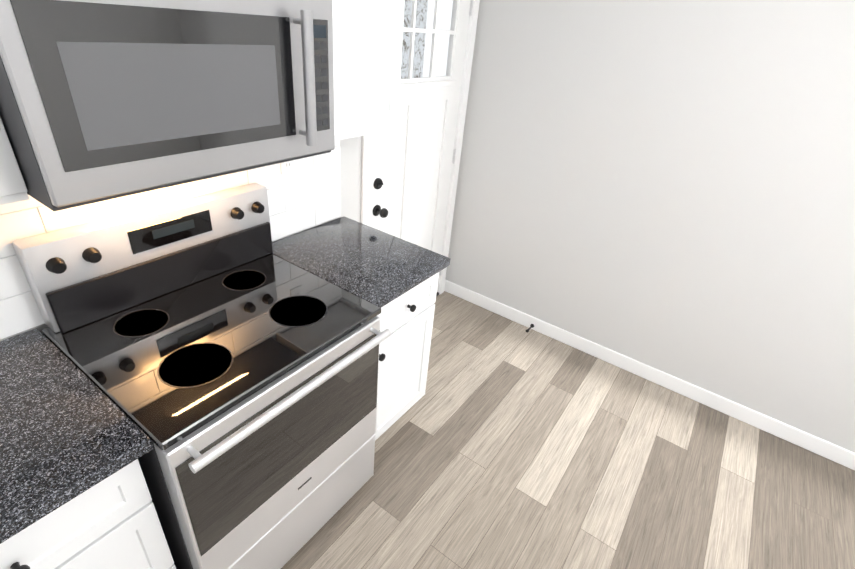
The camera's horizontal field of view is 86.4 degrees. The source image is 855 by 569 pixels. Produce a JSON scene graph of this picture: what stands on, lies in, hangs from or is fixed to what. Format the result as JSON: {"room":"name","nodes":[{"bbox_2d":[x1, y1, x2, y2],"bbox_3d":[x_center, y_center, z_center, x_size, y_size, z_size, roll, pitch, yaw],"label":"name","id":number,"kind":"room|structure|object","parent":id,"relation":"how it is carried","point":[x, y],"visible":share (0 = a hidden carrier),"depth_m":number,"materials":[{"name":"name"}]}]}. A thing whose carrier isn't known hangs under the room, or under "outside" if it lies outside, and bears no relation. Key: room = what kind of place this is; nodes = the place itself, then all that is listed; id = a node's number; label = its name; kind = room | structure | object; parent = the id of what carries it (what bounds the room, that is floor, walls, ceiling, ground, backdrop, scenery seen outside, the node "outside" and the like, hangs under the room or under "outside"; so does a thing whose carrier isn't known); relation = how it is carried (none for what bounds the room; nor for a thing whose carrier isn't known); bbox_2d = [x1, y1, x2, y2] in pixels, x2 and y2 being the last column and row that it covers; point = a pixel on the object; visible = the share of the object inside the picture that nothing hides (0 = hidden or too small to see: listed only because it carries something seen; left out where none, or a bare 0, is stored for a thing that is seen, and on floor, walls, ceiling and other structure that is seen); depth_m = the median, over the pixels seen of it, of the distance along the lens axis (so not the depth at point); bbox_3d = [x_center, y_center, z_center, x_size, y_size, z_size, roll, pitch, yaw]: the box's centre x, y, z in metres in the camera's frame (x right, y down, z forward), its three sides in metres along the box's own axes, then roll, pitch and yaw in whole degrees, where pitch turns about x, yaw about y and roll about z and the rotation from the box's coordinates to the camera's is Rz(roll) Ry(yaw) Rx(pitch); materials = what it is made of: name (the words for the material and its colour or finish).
{"room":"kitchen","nodes":[
{"label":"kitchen","id":0,"kind":"room"},
{"bbox_2d":[0,136,361,340],"bbox_3d":[-1.111,-0.202,1.295,0.120,2.440,2.655,24,35,28],"label":"wall","id":1,"kind":"structure","parent":0,"point":[350,166],"depth_m":2.20,"materials":[{"name":"grey paint"}]},
{"bbox_2d":[0,117,28,204],"bbox_3d":[-1.092,-0.435,0.615,0.359,0.750,0.611,24,35,28],"label":"upper cabinet","id":2,"kind":"object","parent":1,"relation":"attached to","point":[13,188],"visible":1,"depth_m":0.91,"materials":[{"name":"white wood"}]},
{"bbox_2d":[0,0,334,210],"bbox_3d":[-0.647,-0.531,1.155,0.504,0.439,0.755,24,35,28],"label":"microwave","id":3,"kind":"object","parent":1,"relation":"attached to","point":[102,100],"visible":1,"depth_m":0.97,"materials":[{"name":"grey metal"}]},
{"bbox_2d":[0,140,340,339],"bbox_3d":[-1.079,-0.413,1.050,0.009,1.224,2.432,24,35,28],"label":"tile backsplash","id":4,"kind":"structure","parent":1,"relation":"attached to","point":[306,194],"depth_m":1.49,"materials":[{"name":"white tile"}]},
{"bbox_2d":[280,160,294,174],"bbox_3d":[-0.570,-0.508,1.849,0.007,0.114,0.070,24,35,28],"label":"electrical outlet","id":5,"kind":"object","parent":4,"relation":"attached to","point":[287,167],"visible":0.52,"depth_m":1.86,"materials":[{"name":"white plastic"}]},
{"bbox_2d":[332,0,404,140],"bbox_3d":[-0.331,-0.919,1.569,0.359,0.750,0.440,24,35,28],"label":"upper cabinet","id":6,"kind":"object","parent":1,"relation":"attached to","point":[367,44],"visible":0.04,"depth_m":1.60,"materials":[{"name":"white wood"}]},
{"bbox_2d":[445,3,479,279],"bbox_3d":[0.165,-1.013,2.895,0.120,2.440,0.076,24,35,28],"label":"wall","id":7,"kind":"structure","parent":0,"point":[463,132],"depth_m":2.91,"materials":[{"name":"grey paint"}]},
{"bbox_2d":[281,291,854,568],"bbox_3d":[0.724,1.459,1.301,4.310,0.100,3.807,24,35,28],"label":"floor","id":8,"kind":"structure","parent":0,"point":[503,443],"depth_m":2.14,"materials":[{"name":"wood"}]},
{"bbox_2d":[0,459,175,568],"bbox_3d":[-1.095,0.752,1.221,0.634,0.879,0.517,24,35,28],"label":"base cabinet","id":9,"kind":"object","parent":8,"relation":"on","point":[112,521],"visible":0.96,"depth_m":1.05,"materials":[{"name":"white wood"}]},
{"bbox_2d":[12,183,391,568],"bbox_3d":[-0.645,0.389,1.609,0.739,1.190,0.778,24,35,28],"label":"range","id":10,"kind":"object","parent":8,"relation":"on","point":[218,353],"visible":1,"depth_m":1.38,"materials":[{"name":"grey metal"}]},
{"bbox_2d":[375,272,438,440],"bbox_3d":[-0.348,0.277,2.158,0.634,0.879,0.471,24,35,28],"label":"base cabinet","id":11,"kind":"object","parent":8,"relation":"on","point":[407,318],"visible":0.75,"depth_m":2.02,"materials":[{"name":"white wood"}]},
{"bbox_2d":[271,216,450,307],"bbox_3d":[-0.301,-0.120,1.935,0.635,0.035,0.494,24,35,28],"label":"countertop","id":12,"kind":"structure","parent":11,"relation":"on","point":[377,267],"depth_m":1.89,"materials":[{"name":"black stone"}]},
{"bbox_2d":[446,0,854,452],"bbox_3d":[1.911,-0.307,1.995,4.290,2.440,0.120,24,35,28],"label":"wall","id":13,"kind":"structure","parent":0,"point":[667,186],"depth_m":2.34,"materials":[{"name":"grey paint"}]},
{"bbox_2d":[445,280,854,469],"bbox_3d":[1.770,0.724,2.538,4.050,0.096,0.014,24,35,28],"label":"baseboard","id":14,"kind":"structure","parent":13,"relation":"attached to","point":[808,441],"depth_m":2.71,"materials":[{"name":"white wood"}]},
{"bbox_3d":[-1.436,0.970,0.790,0.638,0.879,0.663,24,35,28],"label":"base cabinet","id":15,"kind":"object","parent":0,"visible":0},
{"bbox_2d":[0,328,152,543],"bbox_3d":[-1.056,0.361,0.986,0.638,0.035,0.576,24,35,28],"label":"countertop","id":16,"kind":"structure","parent":15,"relation":"on","point":[69,430],"depth_m":1.01,"materials":[{"name":"black stone"}]},
{"bbox_3d":[-0.009,-1.739,2.038,0.120,0.358,0.836,24,35,28],"label":"wall","id":17,"kind":"structure","parent":0,"visible":0},
{"bbox_2d":[361,0,479,294],"bbox_3d":[-0.105,-0.709,2.638,0.137,2.130,0.926,24,35,28],"label":"door frame","id":18,"kind":"structure","parent":17,"relation":"attached to","point":[366,160],"depth_m":2.69,"materials":[{"name":"white wood"}]},
{"bbox_2d":[369,0,472,295],"bbox_3d":[-0.083,-0.669,2.644,0.177,2.060,0.816,24,35,28],"label":"door","id":19,"kind":"structure","parent":17,"relation":"in","point":[413,156],"depth_m":2.52,"materials":[{"name":"white wood"}]}
]}

